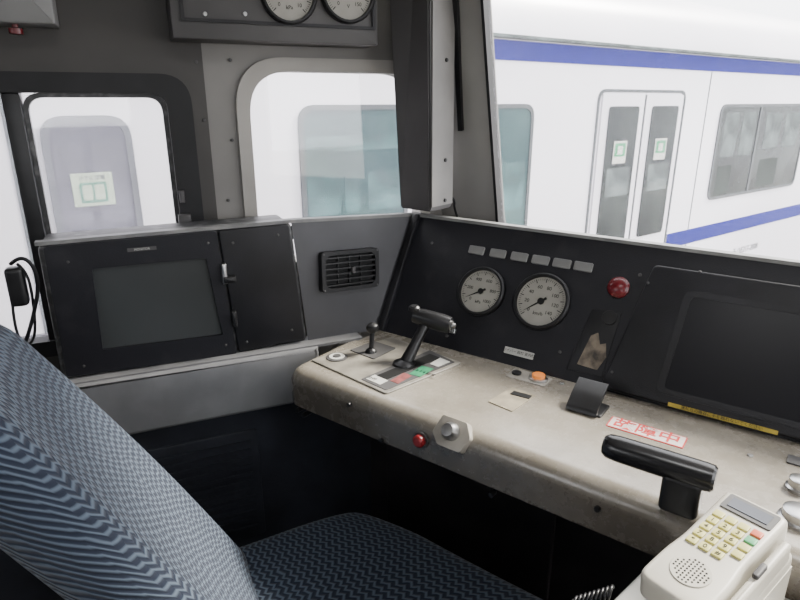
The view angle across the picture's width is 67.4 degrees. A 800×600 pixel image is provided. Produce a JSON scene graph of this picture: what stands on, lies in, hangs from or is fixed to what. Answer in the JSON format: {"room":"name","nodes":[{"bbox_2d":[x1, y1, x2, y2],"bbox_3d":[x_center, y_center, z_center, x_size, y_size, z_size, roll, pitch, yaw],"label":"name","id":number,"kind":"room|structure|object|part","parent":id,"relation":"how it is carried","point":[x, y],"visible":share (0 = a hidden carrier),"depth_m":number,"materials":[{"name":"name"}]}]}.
{"room":"control cabin","nodes":[
{"label":"control cabin","id":0,"kind":"room"},
{"bbox_2d":[201,0,441,355],"bbox_3d":[-0.841,-0.126,1.455,2.110,2.120,0.052,-8,20,-22],"label":"wall","id":1,"kind":"structure","parent":0,"point":[222,77],"depth_m":1.52,"materials":[{"name":"metal"}]},
{"bbox_2d":[0,0,59,34],"bbox_3d":[-0.799,-0.653,1.210,0.164,0.220,0.095,-8,20,-22],"label":"switch box","id":2,"kind":"object","parent":1,"relation":"attached to","point":[14,14],"visible":1,"depth_m":1.21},
{"bbox_3d":[-0.792,-0.557,1.236,0.026,0.020,0.026,0,18,0],"label":"pull knob","id":3,"kind":"part","parent":2,"relation":"part of","materials":[{"name":"red plastic"}]},
{"bbox_2d":[0,71,203,357],"bbox_3d":[-0.849,-0.183,1.405,0.741,0.659,0.087,-8,20,-22],"label":"window","id":4,"kind":"structure","parent":1,"relation":"in","point":[174,99],"depth_m":1.39,"materials":[{"name":"black metal"}]},
{"bbox_3d":[-0.706,-0.207,1.483,0.302,0.576,0.018,-8,20,-22],"label":"sash","id":5,"kind":"part","parent":4,"relation":"part of","materials":[{"name":"metal"}]},
{"bbox_2d":[0,0,217,371],"bbox_3d":[-0.923,-0.333,1.317,0.977,1.400,0.004,-8,20,-22],"label":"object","id":6,"kind":"structure","parent":1,"relation":"attached to","point":[95,36],"depth_m":1.36,"materials":[{"name":"paint"}]},
{"bbox_2d":[166,0,377,48],"bbox_3d":[-0.293,-0.732,1.409,0.484,0.240,0.115,-8,20,-22],"label":"box","id":7,"kind":"object","parent":1,"relation":"attached to","point":[306,23],"visible":1,"depth_m":1.39,"materials":[{"name":"grey paint"}]},
{"bbox_3d":[-0.270,-0.727,1.370,0.456,0.185,0.006,-8,20,-22],"label":"box frame","id":8,"kind":"part","parent":7,"relation":"part of","materials":[{"name":"black paint"}]},
{"bbox_2d":[236,57,429,276],"bbox_3d":[-0.171,-0.364,1.675,0.543,0.573,0.060,-8,20,-22],"label":"window","id":9,"kind":"structure","parent":1,"relation":"in","point":[257,72],"depth_m":1.53,"materials":[{"name":"paint"}]},
{"bbox_2d":[441,0,505,221],"bbox_3d":[0.935,-0.082,1.305,2.030,2.140,0.517,13,22,34],"label":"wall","id":10,"kind":"structure","parent":0,"point":[473,192],"depth_m":1.64,"materials":[{"name":"metal"}]},
{"bbox_2d":[390,0,454,211],"bbox_3d":[0.049,-0.719,1.497,0.151,0.980,0.133,14,23,36],"label":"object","id":11,"kind":"structure","parent":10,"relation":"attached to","point":[423,31],"depth_m":1.53,"materials":[{"name":"paint"}]},
{"bbox_3d":[0.107,-0.712,1.472,0.004,0.958,0.094,14,23,37],"label":"panel","id":12,"kind":"part","parent":11,"relation":"part of","materials":[{"name":"paint"}]},
{"bbox_2d":[452,197,457,216],"bbox_3d":[0.151,-0.317,1.729,0.063,0.213,0.031,0,18,0],"label":"cable","id":13,"kind":"object","parent":10,"relation":"attached to","point":[453,199],"visible":0.27,"depth_m":1.75,"materials":[{"name":"black rubber"}]},
{"bbox_2d":[452,0,463,130],"bbox_3d":[0.150,-0.633,1.552,0.018,0.382,0.098,9,21,26],"label":"trim","id":14,"kind":"structure","parent":10,"relation":"attached to","point":[457,63],"depth_m":1.56,"materials":[{"name":"black plastic"}]},
{"bbox_2d":[480,0,505,222],"bbox_3d":[0.907,-0.435,1.075,1.690,0.906,0.233,13,22,34],"label":"window","id":15,"kind":"structure","parent":10,"relation":"in","point":[485,4],"depth_m":1.58,"materials":[{"name":"grey metal"}]},
{"bbox_3d":[-0.022,1.215,0.863,3.554,0.050,2.870,0,18,0],"label":"floor","id":16,"kind":"structure","parent":0,"visible":0},
{"bbox_2d":[0,324,542,599],"bbox_3d":[-0.174,0.522,1.115,1.014,1.105,0.581,-10,21,-28],"label":"seat","id":17,"kind":"object","parent":16,"relation":"on","point":[85,508],"visible":1,"depth_m":0.90,"materials":[{"name":"fabric"}]},
{"bbox_3d":[-0.434,0.364,0.950,0.457,0.700,0.480,-10,21,-28],"label":"backrest","id":18,"kind":"part","parent":17,"relation":"part of","materials":[{"name":"fabric"}]},
{"bbox_2d":[239,513,542,599],"bbox_3d":[-0.032,0.648,1.243,0.684,0.128,0.580,-10,21,-28],"label":"seat cushion","id":19,"kind":"object","parent":17,"relation":"on","point":[346,556],"depth_m":1.29,"materials":[{"name":"fabric"}]},
{"bbox_2d":[0,212,799,599],"bbox_3d":[-0.054,0.398,1.456,2.383,1.126,1.056,4,19,12],"label":"console","id":20,"kind":"object","parent":16,"relation":"on","point":[483,458],"depth_m":1.43,"materials":[{"name":"paint"}]},
{"bbox_2d":[38,215,305,376],"bbox_3d":[-0.523,-0.020,1.456,0.566,0.314,0.164,-8,20,-22],"label":"display unit","id":21,"kind":"object","parent":20,"relation":"on","point":[134,302],"visible":0.99,"depth_m":1.40,"materials":[{"name":"metal"}]},
{"bbox_2d":[4,257,39,343],"bbox_3d":[-0.794,0.010,1.274,0.079,0.215,0.041,0,18,0],"label":"microphone","id":22,"kind":"object","parent":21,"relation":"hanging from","point":[15,276],"visible":0.94,"depth_m":1.25,"materials":[{"name":"black plastic"}]},
{"bbox_3d":[-0.579,0.007,1.377,0.373,0.312,0.016,-8,20,-22],"label":"display frame","id":23,"kind":"part","parent":21,"relation":"part of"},
{"bbox_3d":[-0.572,-0.113,1.330,0.060,0.008,0.001,-8,20,-22],"label":"name plate","id":24,"kind":"part","parent":21,"relation":"part of","materials":[{"name":"grey paint"}]},
{"bbox_3d":[-0.670,0.609,1.560,1.417,0.660,0.030,-8,20,-22],"label":"kick panel","id":25,"kind":"part","parent":20,"relation":"part of","materials":[{"name":"paint"}]},
{"bbox_2d":[146,428,265,540],"bbox_3d":[-0.533,0.516,1.571,0.340,0.330,0.006,-8,20,-22],"label":"grille","id":26,"kind":"object","parent":20,"relation":"attached to","point":[223,470],"depth_m":1.58,"materials":[{"name":"paint"}]},
{"bbox_2d":[318,247,378,292],"bbox_3d":[-0.136,-0.081,1.581,0.174,0.116,0.041,-12,22,-32],"label":"air vent","id":27,"kind":"object","parent":20,"relation":"attached to","point":[340,269],"depth_m":1.57,"materials":[{"name":"black plastic"}]},
{"bbox_3d":[-0.098,-0.069,1.603,0.383,0.319,0.049,-13,23,-35],"label":"vent panel","id":28,"kind":"part","parent":20,"relation":"part of","materials":[{"name":"paint"}]},
{"bbox_2d":[312,304,460,393],"bbox_3d":[-0.029,0.093,1.431,0.277,0.141,0.249,17,25,41],"label":"controller","id":29,"kind":"object","parent":20,"relation":"on","point":[408,364],"visible":1,"depth_m":1.42,"materials":[{"name":"grey paint"}]},
{"bbox_2d":[326,353,347,361],"bbox_3d":[-0.154,0.138,1.465,0.052,0.006,0.052,13,22,34],"label":"switch","id":30,"kind":"object","parent":29,"relation":"attached to","point":[334,357],"visible":1,"depth_m":1.46,"materials":[{"name":"grey paint"}]},
{"bbox_2d":[351,322,394,358],"bbox_3d":[-0.066,0.092,1.500,0.083,0.081,0.086,15,24,39],"label":"lever","id":31,"kind":"object","parent":29,"relation":"attached to","point":[373,349],"visible":1,"depth_m":1.49,"materials":[{"name":"grey paint"}]},
{"bbox_3d":[-0.070,0.104,1.491,0.012,0.064,0.023,7,20,21],"label":"arm","id":32,"kind":"part","parent":31,"relation":"part of","materials":[{"name":"black plastic"}]},
{"bbox_3d":[-0.068,0.069,1.485,0.032,0.028,0.032,0,18,0],"label":"knob","id":33,"kind":"part","parent":31,"relation":"part of","materials":[{"name":"black plastic"}]},
{"bbox_3d":[-0.069,0.124,1.511,0.085,0.002,0.089,13,22,34],"label":"plate","id":34,"kind":"part","parent":31,"relation":"part of","materials":[{"name":"grey paint"}]},
{"bbox_3d":[-0.033,0.149,1.447,0.272,0.004,0.242,17,25,42],"label":"controller plate","id":35,"kind":"part","parent":29,"relation":"part of","materials":[{"name":"beige metal"}]},
{"bbox_3d":[0.037,0.106,1.435,0.098,0.113,0.034,-14,23,-37],"label":"lever arm","id":36,"kind":"part","parent":29,"relation":"part of","materials":[{"name":"black plastic"}]},
{"bbox_2d":[441,422,459,440],"bbox_3d":[0.093,0.249,1.142,0.036,0.036,0.022,14,-14,35],"label":"switch","id":37,"kind":"object","parent":20,"relation":"attached to","point":[450,431],"depth_m":1.14,"materials":[{"name":"metal"}]},
{"bbox_2d":[433,415,472,453],"bbox_3d":[0.103,0.259,1.158,0.080,0.058,0.021,14,-14,35],"label":"switch plate","id":38,"kind":"object","parent":20,"relation":"attached to","point":[461,442],"depth_m":1.15,"materials":[{"name":"metal"}]},
{"bbox_3d":[0.167,0.556,1.592,0.500,0.580,0.012,13,22,34],"label":"cabinet door","id":39,"kind":"part","parent":20,"relation":"part of","materials":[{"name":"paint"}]},
{"bbox_2d":[468,245,484,255],"bbox_3d":[0.199,-0.129,1.556,0.044,0.022,0.005,13,-7,34],"label":"lamp","id":40,"kind":"object","parent":20,"relation":"attached to","point":[477,250],"depth_m":1.55,"materials":[{"name":"grey plastic"}]},
{"bbox_2d":[489,248,506,258],"bbox_3d":[0.248,-0.118,1.522,0.044,0.022,0.005,13,-8,34],"label":"lamp","id":41,"kind":"object","parent":20,"relation":"on","point":[497,253],"depth_m":1.52,"materials":[{"name":"grey plastic"}]},
{"bbox_3d":[0.411,0.620,1.448,1.220,0.709,0.020,13,22,34],"label":"kick panel","id":42,"kind":"part","parent":20,"relation":"part of","materials":[{"name":"paint"}]},
{"bbox_3d":[0.237,0.209,1.270,0.060,0.002,0.094,16,24,40],"label":"card slot plate","id":43,"kind":"part","parent":20,"relation":"part of","materials":[{"name":"beige metal"}]},
{"bbox_3d":[0.283,0.126,1.428,0.075,0.016,0.002,13,-7,34],"label":"name plate","id":44,"kind":"part","parent":20,"relation":"part of","materials":[{"name":"silver metal"}]},
{"bbox_2d":[510,251,528,261],"bbox_3d":[0.296,-0.107,1.489,0.044,0.022,0.005,13,-7,34],"label":"lamp","id":45,"kind":"object","parent":20,"relation":"attached to","point":[516,256],"depth_m":1.49,"materials":[{"name":"grey plastic"}]},
{"bbox_3d":[0.294,0.176,1.369,0.095,0.002,0.052,13,22,34],"label":"button plate","id":46,"kind":"part","parent":20,"relation":"part of","materials":[{"name":"metal"}]},
{"bbox_2d":[531,255,549,265],"bbox_3d":[0.342,-0.097,1.458,0.044,0.022,0.005,13,-7,34],"label":"lamp","id":47,"kind":"object","parent":20,"relation":"attached to","point":[536,259],"depth_m":1.45,"materials":[{"name":"grey plastic"}]},
{"bbox_2d":[552,258,571,268],"bbox_3d":[0.385,-0.087,1.428,0.044,0.022,0.005,13,-7,34],"label":"lamp","id":48,"kind":"object","parent":20,"relation":"on","point":[557,262],"depth_m":1.42,"materials":[{"name":"grey plastic"}]},
{"bbox_2d":[573,261,593,272],"bbox_3d":[0.427,-0.078,1.399,0.044,0.022,0.005,13,-8,34],"label":"lamp","id":49,"kind":"object","parent":20,"relation":"attached to","point":[578,266],"depth_m":1.40,"materials":[{"name":"grey plastic"}]},
{"bbox_2d":[566,377,609,417],"bbox_3d":[0.386,0.199,1.224,0.070,0.049,0.069,13,22,34],"label":"holder","id":50,"kind":"object","parent":20,"relation":"on","point":[586,397],"visible":1,"depth_m":1.22,"materials":[{"name":"black plastic"}]},
{"bbox_3d":[0.510,0.044,1.338,1.250,0.336,0.040,13,-7,34],"label":"instrument panel","id":51,"kind":"part","parent":20,"relation":"part of","materials":[{"name":"black metal"}]},
{"bbox_2d":[602,310,617,324],"bbox_3d":[0.468,0.040,1.338,0.034,0.034,0.006,13,-7,34],"label":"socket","id":52,"kind":"object","parent":20,"relation":"attached to","point":[609,317],"depth_m":1.34,"materials":[{"name":"black plastic"}]},
{"bbox_2d":[607,277,629,297],"bbox_3d":[0.487,-0.029,1.339,0.048,0.048,0.019,13,-7,34],"label":"lamp","id":53,"kind":"object","parent":20,"relation":"attached to","point":[617,287],"depth_m":1.33,"materials":[{"name":"red plastic"}]},
{"bbox_2d":[606,416,687,448],"bbox_3d":[0.469,0.251,1.144,0.140,0.002,0.045,13,22,34],"label":"warning sign","id":54,"kind":"object","parent":20,"relation":"on","point":[621,424],"visible":1,"depth_m":1.14,"materials":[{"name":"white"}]},
{"bbox_3d":[0.396,0.272,0.933,0.165,0.092,0.043,13,22,33],"label":"brake handle","id":55,"kind":"part","parent":20,"relation":"part of","materials":[{"name":"black plastic"}]},
{"bbox_3d":[0.429,0.293,0.915,0.056,0.064,0.042,13,22,34],"label":"handle post","id":56,"kind":"part","parent":20,"relation":"part of","materials":[{"name":"black plastic"}]},
{"bbox_2d":[572,493,791,599],"bbox_3d":[0.388,0.369,0.827,0.239,0.155,0.193,-13,23,-35],"label":"telephone","id":57,"kind":"object","parent":20,"relation":"on","point":[738,549],"visible":1,"depth_m":0.77,"materials":[{"name":"plastic"}]},
{"bbox_3d":[0.271,0.419,0.844,0.057,0.050,0.021,4,19,12],"label":"cord","id":58,"kind":"part","parent":57,"relation":"part of","materials":[{"name":"black plastic"}]},
{"bbox_2d":[669,556,712,587],"bbox_3d":[0.362,0.338,0.748,0.049,0.008,0.049,0,18,0],"label":"speaker grille","id":59,"kind":"object","parent":57,"relation":"attached to","point":[684,571],"depth_m":0.75,"materials":[{"name":"white plastic"}]},
{"bbox_2d":[752,563,767,579],"bbox_3d":[0.447,0.336,0.745,0.028,0.006,0.008,-21,27,-31],"label":"switch","id":60,"kind":"object","parent":57,"relation":"attached to","point":[761,569],"depth_m":0.74,"materials":[{"name":"grey plastic"}]},
{"bbox_2d":[602,265,799,440],"bbox_3d":[0.725,0.109,1.149,0.609,0.260,0.161,13,22,34],"label":"display unit","id":61,"kind":"object","parent":20,"relation":"on","point":[726,348],"visible":0.99,"depth_m":1.20,"materials":[{"name":"black paint"}]},
{"bbox_3d":[0.600,0.322,0.899,0.058,0.021,0.058,13,22,34],"label":"dimmer knob","id":62,"kind":"part","parent":20,"relation":"part of","materials":[{"name":"silver metal"}]},
{"bbox_3d":[0.651,0.298,0.973,0.043,0.021,0.043,13,22,34],"label":"dimmer knob","id":63,"kind":"part","parent":20,"relation":"part of","materials":[{"name":"silver metal"}]},
{"bbox_2d":[786,454,799,466],"bbox_3d":[0.702,0.284,1.043,0.050,0.003,0.030,13,22,34],"label":"switch plate","id":64,"kind":"object","parent":20,"relation":"on","point":[791,459],"visible":1,"depth_m":1.05,"materials":[{"name":"grey paint"}]},
{"bbox_2d":[615,574,789,599],"bbox_3d":[0.410,0.883,0.610,0.658,0.740,0.750,13,22,34],"label":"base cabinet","id":65,"kind":"object","parent":16,"relation":"on","point":[632,592],"visible":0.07,"depth_m":0.85,"materials":[{"name":"grey paint"}]},
{"bbox_3d":[0.000,1.387,5.731,60.000,0.050,70.000,0,18,0],"label":"ground","id":66,"kind":"structure","parent":0,"visible":0},
{"bbox_2d":[0,0,799,335],"bbox_3d":[1.540,-1.407,6.100,18.000,3.020,2.881,-13,23,-34],"label":"train","id":67,"kind":"object","parent":66,"relation":"on","point":[677,122],"visible":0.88,"depth_m":3.96,"materials":[{"name":"white metal"}]},
{"bbox_2d":[79,181,108,202],"bbox_3d":[-1.222,-0.430,2.398,0.100,0.080,0.001,-13,23,-35],"label":"print","id":68,"kind":"object","parent":67,"relation":"attached to","point":[92,184],"depth_m":2.40},
{"bbox_3d":[1.598,-0.599,4.556,0.503,1.820,0.012,-13,23,-34],"label":"door","id":69,"kind":"part","parent":67,"relation":"part of","materials":[{"name":"white metal"}]},
{"bbox_2d":[614,143,625,156],"bbox_3d":[1.606,-1.095,4.378,0.130,0.095,0.001,-13,22,-34],"label":"print","id":70,"kind":"object","parent":67,"relation":"attached to","point":[617,144],"depth_m":4.37},
{"bbox_3d":[1.809,-0.656,4.706,1.124,1.875,0.006,-13,23,-34],"label":"door","id":71,"kind":"part","parent":67,"relation":"part of","materials":[{"name":"white metal"}]},
{"bbox_3d":[2.024,-0.699,4.856,0.503,1.820,0.012,-13,23,-34],"label":"door","id":72,"kind":"part","parent":67,"relation":"part of","materials":[{"name":"white metal"}]},
{"bbox_2d":[655,140,665,152],"bbox_3d":[2.033,-1.195,4.678,0.130,0.095,0.002,-13,22,-34],"label":"print","id":73,"kind":"object","parent":67,"relation":"attached to","point":[661,141],"depth_m":4.68},
{"bbox_3d":[2.918,-1.087,5.428,0.251,0.254,0.002,-13,23,-35],"label":"seat","id":74,"kind":"part","parent":67,"relation":"part of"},
{"bbox_3d":[3.608,-1.260,5.910,0.394,0.262,0.002,-13,22,-34],"label":"seat","id":75,"kind":"part","parent":67,"relation":"part of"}
]}

